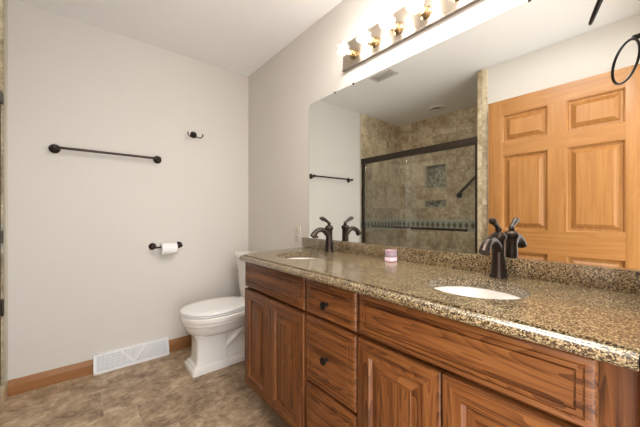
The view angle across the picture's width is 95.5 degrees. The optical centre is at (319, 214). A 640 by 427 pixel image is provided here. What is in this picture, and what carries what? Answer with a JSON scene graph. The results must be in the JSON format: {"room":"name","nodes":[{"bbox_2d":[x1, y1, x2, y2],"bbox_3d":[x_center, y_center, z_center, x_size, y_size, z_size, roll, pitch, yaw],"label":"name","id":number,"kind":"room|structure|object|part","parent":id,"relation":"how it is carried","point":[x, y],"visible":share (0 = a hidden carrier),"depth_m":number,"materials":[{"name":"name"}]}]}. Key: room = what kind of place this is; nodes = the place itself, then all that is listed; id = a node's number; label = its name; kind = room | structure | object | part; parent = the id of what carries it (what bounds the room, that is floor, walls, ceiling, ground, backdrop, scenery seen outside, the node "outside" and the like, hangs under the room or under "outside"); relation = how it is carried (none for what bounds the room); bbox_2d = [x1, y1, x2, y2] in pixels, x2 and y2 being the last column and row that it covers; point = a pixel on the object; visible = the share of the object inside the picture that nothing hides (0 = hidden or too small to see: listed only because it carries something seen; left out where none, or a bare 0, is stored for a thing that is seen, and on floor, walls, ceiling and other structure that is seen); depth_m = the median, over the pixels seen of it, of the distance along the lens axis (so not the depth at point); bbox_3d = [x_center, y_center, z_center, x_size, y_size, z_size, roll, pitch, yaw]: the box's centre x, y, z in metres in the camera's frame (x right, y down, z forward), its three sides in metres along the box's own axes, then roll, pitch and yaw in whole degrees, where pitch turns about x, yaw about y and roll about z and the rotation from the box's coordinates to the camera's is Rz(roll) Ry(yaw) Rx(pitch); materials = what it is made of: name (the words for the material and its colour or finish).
{"room":"bathroom","nodes":[
{"label":"bathroom","id":0,"kind":"room"},
{"bbox_2d":[0,0,247,381],"bbox_3d":[-1.673,-0.085,2.045,2.475,2.490,0.100,0,0,-40],"label":"wall","id":1,"kind":"structure","parent":0,"point":[85,280],"depth_m":2.10,"materials":[{"name":"paint"}]},
{"bbox_2d":[0,381,6,412],"bbox_3d":[-1.490,1.062,1.177,0.124,0.095,1.466,0,0,-40],"label":"trim","id":2,"kind":"structure","parent":1,"relation":"attached to","point":[3,387],"depth_m":1.69,"materials":[{"name":"wood"}]},
{"bbox_2d":[0,90,3,384],"bbox_3d":[-1.480,0.141,1.184,0.139,1.746,1.452,0,0,-41],"label":"shower enclosure","id":3,"kind":"object","parent":2,"relation":"on","point":[1,93],"visible":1,"depth_m":1.75,"materials":[{"name":"brown metal"}]},
{"bbox_2d":[4,0,7,395],"bbox_3d":[-1.915,-0.110,1.772,0.018,2.440,0.008,0,0,-40],"label":"trim","id":4,"kind":"structure","parent":1,"relation":"attached to","point":[5,1],"depth_m":1.77,"materials":[{"name":"beige tile"}]},
{"bbox_2d":[8,359,92,396],"bbox_3d":[-1.749,1.062,1.907,0.410,0.095,0.014,0,0,-40],"label":"baseboard","id":5,"kind":"structure","parent":1,"relation":"attached to","point":[20,385],"depth_m":1.89,"materials":[{"name":"brown wood"}]},
{"bbox_2d":[48,144,161,163],"bbox_3d":[-1.493,-0.435,2.079,0.661,0.060,0.078,0,0,-40],"label":"towel bar","id":6,"kind":"object","parent":1,"relation":"attached to","point":[53,148],"visible":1,"depth_m":2.00,"materials":[{"name":"black metal"}]},
{"bbox_2d":[93,337,168,375],"bbox_3d":[-1.395,1.048,2.176,0.475,0.124,0.054,0,0,-40],"label":"air vent","id":7,"kind":"object","parent":1,"relation":"in","point":[104,362],"visible":1,"depth_m":2.15,"materials":[{"name":"white metal"}]},
{"bbox_2d":[149,242,182,249],"bbox_3d":[-1.214,0.248,2.309,0.244,0.054,0.082,0,0,-40],"label":"toilet paper holder","id":8,"kind":"object","parent":1,"relation":"attached to","point":[152,246],"visible":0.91,"depth_m":2.27,"materials":[{"name":"black metal"}]},
{"bbox_2d":[160,242,177,254],"bbox_3d":[-1.192,0.266,2.293,0.110,0.092,0.092,0,0,-40],"label":"toilet paper roll","id":9,"kind":"object","parent":8,"relation":"hanging from","point":[167,248],"visible":0.97,"depth_m":2.27,"materials":[{"name":"white paper"}]},
{"bbox_2d":[169,335,191,351],"bbox_3d":[-0.955,1.062,2.570,0.699,0.095,0.014,0,0,-40],"label":"baseboard","id":10,"kind":"structure","parent":1,"relation":"attached to","point":[183,342],"depth_m":2.40,"materials":[{"name":"brown wood"}]},
{"bbox_2d":[187,132,202,138],"bbox_3d":[-1.058,-0.677,2.452,0.132,0.063,0.063,0,0,-40],"label":"robe hook","id":11,"kind":"object","parent":1,"relation":"attached to","point":[192,134],"visible":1,"depth_m":2.46,"materials":[{"name":"black metal"}]},
{"bbox_2d":[0,346,289,426],"bbox_3d":[-0.396,1.135,1.280,1.696,0.050,2.712,0,0,-40],"label":"floor","id":12,"kind":"structure","parent":0,"point":[157,392],"depth_m":1.72,"materials":[{"name":"tile"}]},
{"bbox_2d":[180,250,263,377],"bbox_3d":[-0.706,0.714,2.244,0.692,0.791,0.498,0,0,-40],"label":"toilet","id":13,"kind":"object","parent":12,"relation":"on","point":[216,326],"visible":0.68,"depth_m":2.09,"materials":[{"name":"white ceramic"}]},
{"bbox_3d":[-0.787,0.702,2.176,0.476,0.011,0.366,0,0,-40],"label":"seat","id":14,"kind":"part","parent":13,"relation":"part of","materials":[{"name":"white plastic"}]},
{"bbox_3d":[-0.780,0.690,2.183,0.499,0.036,0.370,0,0,-40],"label":"lid","id":15,"kind":"part","parent":13,"relation":"part of","materials":[{"name":"white plastic"}]},
{"bbox_3d":[-0.728,0.790,2.226,0.634,0.159,0.372,0,0,-40],"label":"bowl","id":16,"kind":"part","parent":13,"relation":"part of","materials":[{"name":"white ceramic"}]},
{"bbox_3d":[-0.511,0.570,2.407,0.178,0.279,0.454,0,0,-40],"label":"tank","id":17,"kind":"part","parent":13,"relation":"part of","materials":[{"name":"white ceramic"}]},
{"bbox_3d":[-0.518,0.375,2.401,0.203,0.112,0.498,0,0,-40],"label":"tank lid","id":18,"kind":"part","parent":13,"relation":"part of","materials":[{"name":"white ceramic"}]},
{"bbox_2d":[245,262,639,426],"bbox_3d":[0.229,0.689,1.266,0.514,0.842,1.586,0,0,-40],"label":"vanity cabinet","id":19,"kind":"object","parent":12,"relation":"on","point":[318,354],"visible":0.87,"depth_m":0.90,"materials":[{"name":"brown wood"}]},
{"bbox_3d":[-0.349,0.713,1.629,0.027,0.557,0.278,0,0,-40],"label":"door","id":20,"kind":"part","parent":19,"relation":"part of","materials":[{"name":"brown wood"}]},
{"bbox_3d":[-0.251,0.349,1.511,0.028,0.146,0.586,0,0,-40],"label":"false drawer","id":21,"kind":"part","parent":19,"relation":"part of","materials":[{"name":"brown wood"}]},
{"bbox_3d":[-0.160,0.713,1.402,0.027,0.557,0.303,0,0,-40],"label":"door","id":22,"kind":"part","parent":19,"relation":"part of","materials":[{"name":"brown wood"}]},
{"bbox_3d":[0.016,0.575,1.145,0.032,0.031,0.031,0,0,-40],"label":"knob","id":23,"kind":"part","parent":19,"relation":"part of","materials":[{"name":"black metal"}]},
{"bbox_3d":[0.016,0.358,1.145,0.032,0.031,0.031,0,0,-40],"label":"knob","id":24,"kind":"part","parent":19,"relation":"part of","materials":[{"name":"black metal"}]},
{"bbox_3d":[0.041,0.859,1.162,0.028,0.264,0.295,0,0,-40],"label":"drawer","id":25,"kind":"part","parent":19,"relation":"part of","materials":[{"name":"brown wood"}]},
{"bbox_3d":[0.041,0.348,1.162,0.028,0.145,0.295,0,0,-40],"label":"drawer","id":26,"kind":"part","parent":19,"relation":"part of","materials":[{"name":"brown wood"}]},
{"bbox_3d":[0.041,0.574,1.162,0.028,0.278,0.295,0,0,-40],"label":"drawer","id":27,"kind":"part","parent":19,"relation":"part of","materials":[{"name":"brown wood"}]},
{"bbox_3d":[0.240,0.713,0.923,0.027,0.557,0.308,0,0,-40],"label":"door","id":28,"kind":"part","parent":19,"relation":"part of","materials":[{"name":"brown wood"}]},
{"bbox_2d":[239,237,639,371],"bbox_3d":[0.205,0.213,1.296,0.560,0.100,1.665,0,0,-40],"label":"countertop","id":29,"kind":"structure","parent":19,"relation":"on","point":[593,312],"depth_m":0.89,"materials":[{"name":"brown stone"}]},
{"bbox_2d":[310,216,333,252],"bbox_3d":[0.015,0.119,1.753,0.179,0.218,0.059,0,0,-40],"label":"faucet","id":30,"kind":"object","parent":29,"relation":"on","point":[327,231],"visible":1,"depth_m":1.76,"materials":[{"name":"black metal"}]},
{"bbox_3d":[0.007,0.113,1.747,0.160,0.076,0.038,0,0,-40],"label":"spout","id":31,"kind":"part","parent":30,"relation":"part of","materials":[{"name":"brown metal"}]},
{"bbox_3d":[0.031,0.037,1.767,0.088,0.054,0.026,0,0,-40],"label":"lever handle","id":32,"kind":"part","parent":30,"relation":"part of","materials":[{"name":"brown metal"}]},
{"bbox_2d":[385,249,396,261],"bbox_3d":[0.349,0.201,1.433,0.052,0.056,0.052,0,0,-40],"label":"candle","id":33,"kind":"object","parent":29,"relation":"on","point":[390,254],"visible":1,"depth_m":1.41,"materials":[{"name":"pink wax"}]},
{"bbox_2d":[435,286,520,299],"bbox_3d":[0.494,0.331,0.929,0.324,0.135,0.336,0,0,-40],"label":"undermount sink","id":34,"kind":"object","parent":29,"relation":"in","point":[475,292],"visible":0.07,"depth_m":1.05,"materials":[{"name":"white ceramic"}]},
{"bbox_2d":[478,218,507,278],"bbox_3d":[0.615,0.119,1.035,0.179,0.218,0.059,0,0,-40],"label":"faucet","id":35,"kind":"object","parent":29,"relation":"on","point":[496,240],"visible":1,"depth_m":1.05,"materials":[{"name":"black metal"}]},
{"bbox_3d":[0.608,0.113,1.029,0.160,0.076,0.038,0,0,-40],"label":"spout","id":36,"kind":"part","parent":35,"relation":"part of","materials":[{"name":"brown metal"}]},
{"bbox_3d":[0.631,0.037,1.048,0.088,0.054,0.026,0,0,-40],"label":"lever handle","id":37,"kind":"part","parent":35,"relation":"part of","materials":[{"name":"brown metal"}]},
{"bbox_3d":[0.342,0.349,0.801,0.028,0.146,0.618,0,0,-40],"label":"false drawer","id":38,"kind":"part","parent":19,"relation":"part of","materials":[{"name":"brown wood"}]},
{"bbox_3d":[0.441,0.713,0.683,0.027,0.557,0.310,0,0,-40],"label":"door","id":39,"kind":"part","parent":19,"relation":"part of","materials":[{"name":"brown wood"}]},
{"bbox_2d":[17,0,342,76],"bbox_3d":[-0.803,-1.355,1.005,2.675,0.050,2.812,0,0,-40],"label":"ceiling","id":40,"kind":"structure","parent":0,"point":[238,36],"depth_m":2.01,"materials":[{"name":"paint"}]},
{"bbox_2d":[248,0,527,250],"bbox_3d":[0.185,-0.085,1.830,0.100,2.490,2.812,0,0,-40],"label":"wall","id":41,"kind":"structure","parent":0,"point":[281,92],"depth_m":2.16,"materials":[{"name":"paint"}]},
{"bbox_2d":[295,226,300,241],"bbox_3d":[-0.167,0.141,2.164,0.010,0.115,0.072,0,0,-40],"label":"wall outlet","id":42,"kind":"object","parent":41,"relation":"attached to","point":[297,228],"visible":1,"depth_m":2.15,"materials":[{"name":"beige plastic"}]},
{"bbox_2d":[336,0,479,71],"bbox_3d":[0.488,-0.957,1.274,0.146,0.161,1.224,0,0,-40],"label":"vanity light bar","id":43,"kind":"object","parent":41,"relation":"attached to","point":[416,16],"visible":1,"depth_m":1.45,"materials":[{"name":"silver metal"}]},
{"bbox_3d":[0.137,-0.940,1.652,0.092,0.080,0.080,0,0,-40],"label":"bulb","id":44,"kind":"part","parent":43,"relation":"part of","materials":[{"name":"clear glass"}]},
{"bbox_2d":[348,48,357,59],"bbox_3d":[0.186,-0.940,1.693,0.036,0.060,0.060,0,0,-40],"label":"socket","id":45,"kind":"object","parent":43,"relation":"attached to","point":[352,52],"depth_m":1.68,"materials":[{"name":"gold metal"}]},
{"bbox_3d":[0.235,-0.940,1.535,0.092,0.080,0.080,0,0,-40],"label":"bulb","id":46,"kind":"part","parent":43,"relation":"part of","materials":[{"name":"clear glass"}]},
{"bbox_2d":[368,36,378,48],"bbox_3d":[0.284,-0.940,1.577,0.036,0.060,0.060,0,0,-40],"label":"socket","id":47,"kind":"object","parent":43,"relation":"attached to","point":[373,41],"depth_m":1.57,"materials":[{"name":"gold metal"}]},
{"bbox_3d":[0.332,-0.940,1.419,0.092,0.080,0.080,0,0,-40],"label":"bulb","id":48,"kind":"part","parent":43,"relation":"part of","materials":[{"name":"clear glass"}]},
{"bbox_2d":[391,21,402,35],"bbox_3d":[0.381,-0.940,1.460,0.036,0.060,0.060,0,0,-40],"label":"socket","id":49,"kind":"object","parent":43,"relation":"attached to","point":[397,26],"depth_m":1.45,"materials":[{"name":"gold metal"}]},
{"bbox_3d":[0.429,-0.940,1.302,0.092,0.080,0.080,0,0,-40],"label":"bulb","id":50,"kind":"part","parent":43,"relation":"part of","materials":[{"name":"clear glass"}]},
{"bbox_2d":[418,4,431,19],"bbox_3d":[0.479,-0.940,1.343,0.036,0.060,0.060,0,0,-40],"label":"socket","id":51,"kind":"object","parent":43,"relation":"attached to","point":[424,13],"depth_m":1.34,"materials":[{"name":"gold metal"}]},
{"bbox_2d":[302,237,639,293],"bbox_3d":[0.410,0.196,1.464,0.022,0.065,1.659,0,0,-40],"label":"backsplash","id":52,"kind":"structure","parent":41,"relation":"attached to","point":[623,280],"depth_m":1.07,"materials":[{"name":"stone"}]},
{"bbox_2d":[309,0,639,270],"bbox_3d":[0.435,-0.310,1.445,0.009,0.946,1.593,0,0,-40],"label":"wall mirror","id":53,"kind":"object","parent":41,"relation":"attached to","point":[526,118],"visible":1,"depth_m":1.12,"materials":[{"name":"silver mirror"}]},
{"bbox_3d":[0.378,-0.110,0.276,1.596,2.440,0.120,0,0,-40],"label":"wall","id":54,"kind":"structure","parent":0,"visible":0},
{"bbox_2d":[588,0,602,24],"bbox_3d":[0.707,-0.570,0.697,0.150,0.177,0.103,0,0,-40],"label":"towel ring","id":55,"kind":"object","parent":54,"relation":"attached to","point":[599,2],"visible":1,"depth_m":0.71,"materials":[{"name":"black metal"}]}
]}

